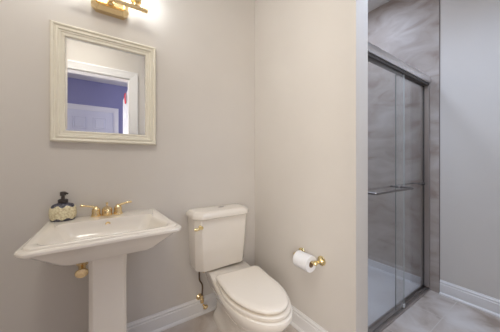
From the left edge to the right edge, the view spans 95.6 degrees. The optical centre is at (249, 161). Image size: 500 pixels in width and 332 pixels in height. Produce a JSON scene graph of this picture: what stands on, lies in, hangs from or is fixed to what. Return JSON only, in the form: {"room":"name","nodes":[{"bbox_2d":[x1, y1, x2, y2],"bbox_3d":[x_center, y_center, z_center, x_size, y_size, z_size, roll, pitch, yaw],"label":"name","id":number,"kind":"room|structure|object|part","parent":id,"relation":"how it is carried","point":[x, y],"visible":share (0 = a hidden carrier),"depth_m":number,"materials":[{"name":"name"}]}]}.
{"room":"bathroom","nodes":[
{"label":"bathroom","id":0,"kind":"room"},
{"bbox_2d":[0,0,254,331],"bbox_3d":[-0.176,-0.247,1.989,3.399,2.895,0.100,0,0,-34],"label":"wall","id":1,"kind":"structure","parent":0,"point":[203,154],"depth_m":1.54,"materials":[{"name":"beige paint"}]},
{"bbox_2d":[74,262,87,277],"bbox_3d":[-0.968,0.555,1.307,0.068,0.194,0.128,0,0,-34],"label":"shutoff valve","id":2,"kind":"object","parent":1,"relation":"attached to","point":[82,271],"visible":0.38,"depth_m":1.26,"materials":[{"name":"gold metal"}]},
{"bbox_3d":[-0.939,0.625,1.264,0.066,0.053,0.024,0,0,-34],"label":"oval handle","id":3,"kind":"part","parent":2,"relation":"part of","materials":[{"name":"gold metal"}]},
{"bbox_2d":[50,20,155,144],"bbox_3d":[-0.886,-0.448,1.420,0.557,0.674,0.034,0,0,-34],"label":"wall mirror","id":4,"kind":"object","parent":1,"relation":"attached to","point":[103,86],"visible":1,"depth_m":1.40,"materials":[{"name":"beige paint"}]},
{"bbox_2d":[65,37,144,134],"bbox_3d":[-0.893,-0.448,1.430,0.424,0.541,0.007,0,0,-34],"label":"mirror glass","id":5,"kind":"object","parent":4,"relation":"attached to","point":[105,82],"depth_m":1.41,"materials":[{"name":"mirror"}]},
{"bbox_2d":[91,0,147,19],"bbox_3d":[-0.843,-1.038,1.372,0.412,0.236,0.162,0,0,-34],"label":"vanity light","id":6,"kind":"object","parent":1,"relation":"attached to","point":[119,9],"visible":1,"depth_m":1.41,"materials":[{"name":"gold metal"}]},
{"bbox_3d":[-0.845,-0.972,1.375,0.040,0.040,0.040,0,0,-34],"label":"stem","id":7,"kind":"part","parent":6,"relation":"part of","materials":[{"name":"gold metal"}]},
{"bbox_2d":[127,293,215,331],"bbox_3d":[-0.695,1.136,1.558,1.804,0.128,0.024,0,0,-34],"label":"baseboard","id":8,"kind":"structure","parent":1,"relation":"attached to","point":[166,319],"depth_m":1.65,"materials":[{"name":"white paint"}]},
{"bbox_2d":[196,272,207,308],"bbox_3d":[-0.367,0.952,1.732,0.063,0.322,0.108,0,0,-34],"label":"shutoff valve","id":9,"kind":"object","parent":1,"relation":"attached to","point":[199,296],"visible":0.88,"depth_m":1.72,"materials":[{"name":"gold metal"}]},
{"bbox_2d":[255,0,367,331],"bbox_3d":[0.361,-0.247,1.704,0.149,2.895,0.977,0,0,-34],"label":"wall","id":10,"kind":"structure","parent":0,"point":[311,56],"depth_m":1.51,"materials":[{"name":"beige paint"}]},
{"bbox_2d":[293,248,325,265],"bbox_3d":[0.383,0.643,1.508,0.082,0.061,0.233,0,0,-34],"label":"toilet paper holder","id":11,"kind":"object","parent":10,"relation":"attached to","point":[321,260],"visible":0.64,"depth_m":1.44,"materials":[{"name":"gold metal"}]},
{"bbox_2d":[293,250,315,272],"bbox_3d":[0.359,0.659,1.492,0.104,0.104,0.116,0,0,-34],"label":"toilet paper roll","id":12,"kind":"object","parent":11,"relation":"on","point":[301,259],"visible":0.95,"depth_m":1.46,"materials":[{"name":"white paper"}]},
{"bbox_3d":[0.431,0.643,1.438,0.082,0.061,0.064,0,0,-34],"label":"post","id":13,"kind":"part","parent":11,"relation":"part of","materials":[{"name":"gold metal"}]},
{"bbox_2d":[162,290,499,331],"bbox_3d":[0.336,1.250,1.243,3.399,0.100,1.910,0,0,-34],"label":"floor","id":14,"kind":"structure","parent":0,"point":[433,312],"depth_m":1.71,"materials":[{"name":"tile"}]},
{"bbox_2d":[13,209,180,331],"bbox_3d":[-0.759,0.765,1.224,0.650,0.869,0.500,0,0,-34],"label":"pedestal sink","id":15,"kind":"object","parent":14,"relation":"on","point":[104,242],"visible":0.98,"depth_m":1.10,"materials":[{"name":"beige ceramic"}]},
{"bbox_2d":[48,191,76,221],"bbox_3d":[-1.048,0.251,1.270,0.124,0.162,0.092,0,0,-34],"label":"soap dispenser","id":16,"kind":"object","parent":15,"relation":"on","point":[63,210],"visible":1,"depth_m":1.24,"materials":[{"name":"beige ceramic"}]},
{"bbox_2d":[48,202,76,221],"bbox_3d":[-1.048,0.282,1.270,0.124,0.100,0.092,0,0,-34],"label":"bottle","id":17,"kind":"object","parent":16,"relation":"on","point":[61,211],"depth_m":1.24,"materials":[{"name":"beige ceramic"}]},
{"bbox_3d":[-0.759,0.396,1.224,0.650,0.132,0.500,0,0,-34],"label":"bowl","id":18,"kind":"part","parent":15,"relation":"part of","materials":[{"name":"beige ceramic"}]},
{"bbox_2d":[80,200,131,216],"bbox_3d":[-0.852,0.292,1.355,0.268,0.080,0.139,0,0,-34],"label":"faucet","id":19,"kind":"object","parent":15,"relation":"on","point":[107,210],"visible":1,"depth_m":1.35,"materials":[{"name":"gold metal"}]},
{"bbox_3d":[-0.948,0.270,1.330,0.082,0.035,0.016,0,0,-45],"label":"lever","id":20,"kind":"part","parent":19,"relation":"part of","materials":[{"name":"gold metal"}]},
{"bbox_3d":[-0.922,0.300,1.356,0.054,0.065,0.054,0,0,-34],"label":"handle","id":21,"kind":"part","parent":19,"relation":"part of","materials":[{"name":"gold metal"}]},
{"bbox_3d":[-0.853,0.301,1.355,0.058,0.062,0.139,0,0,-34],"label":"spout","id":22,"kind":"part","parent":19,"relation":"part of","materials":[{"name":"gold metal"}]},
{"bbox_3d":[-0.828,0.300,1.421,0.054,0.065,0.054,0,0,-34],"label":"handle","id":23,"kind":"part","parent":19,"relation":"part of","materials":[{"name":"gold metal"}]},
{"bbox_2d":[186,204,292,331],"bbox_3d":[-0.058,0.780,1.485,0.478,0.840,0.854,0,0,-34],"label":"toilet","id":24,"kind":"object","parent":14,"relation":"on","point":[248,299],"visible":1,"depth_m":1.57,"materials":[{"name":"beige ceramic"}]},
{"bbox_3d":[-0.234,0.387,1.749,0.472,0.053,0.218,0,0,-34],"label":"tank lid","id":25,"kind":"part","parent":24,"relation":"part of","materials":[{"name":"beige ceramic"}]},
{"bbox_3d":[-0.238,0.605,1.755,0.444,0.381,0.192,0,0,-34],"label":"tank","id":26,"kind":"part","parent":24,"relation":"part of","materials":[{"name":"beige ceramic"}]},
{"bbox_3d":[-0.041,1.002,1.480,0.364,0.395,0.828,0,0,-29],"label":"bowl","id":27,"kind":"part","parent":24,"relation":"part of","materials":[{"name":"beige ceramic"}]},
{"bbox_3d":[0.033,0.766,1.374,0.353,0.028,0.510,0,0,-34],"label":"lid","id":28,"kind":"part","parent":24,"relation":"part of","materials":[{"name":"beige plastic"}]},
{"bbox_3d":[0.032,0.793,1.362,0.359,0.022,0.516,0,0,-34],"label":"seat","id":29,"kind":"part","parent":24,"relation":"part of","materials":[{"name":"beige plastic"}]},
{"bbox_2d":[368,259,420,325],"bbox_3d":[0.902,1.156,2.151,1.229,0.088,0.829,0,0,-34],"label":"shower base","id":30,"kind":"object","parent":14,"relation":"on","point":[381,277],"visible":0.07,"depth_m":2.13,"materials":[{"name":"white"}]},
{"bbox_2d":[368,42,430,331],"bbox_3d":[1.155,0.202,1.774,1.240,1.996,0.174,0,0,-37],"label":"shower door","id":31,"kind":"structure","parent":14,"relation":"on","point":[377,56],"depth_m":2.03,"materials":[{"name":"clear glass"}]},
{"bbox_3d":[1.151,-0.760,1.779,1.238,0.071,0.066,0,0,-34],"label":"header rail","id":32,"kind":"part","parent":31,"relation":"part of","materials":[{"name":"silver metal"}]},
{"bbox_2d":[368,0,390,11],"bbox_3d":[0.370,-1.745,1.193,3.399,0.100,2.030,0,0,-34],"label":"ceiling","id":33,"kind":"structure","parent":0,"point":[372,4],"depth_m":2.44,"materials":[{"name":"paint"}]},
{"bbox_2d":[368,0,499,299],"bbox_3d":[1.723,-0.247,2.132,0.104,2.895,1.810,0,0,-34],"label":"wall","id":34,"kind":"structure","parent":0,"point":[469,29],"depth_m":2.04,"materials":[{"name":"grey tile"}]},
{"bbox_2d":[439,0,439,291],"bbox_3d":[1.717,-0.247,2.051,0.005,2.894,0.005,0,0,-34],"label":"trim","id":35,"kind":"structure","parent":34,"relation":"attached to","point":[439,0],"depth_m":2.05,"materials":[{"name":"grey tile"}]},
{"bbox_2d":[439,280,499,317],"bbox_3d":[1.948,1.136,1.698,0.024,0.128,0.838,0,0,-34],"label":"baseboard","id":36,"kind":"structure","parent":34,"relation":"attached to","point":[490,305],"depth_m":1.87,"materials":[{"name":"white paint"}]}
]}

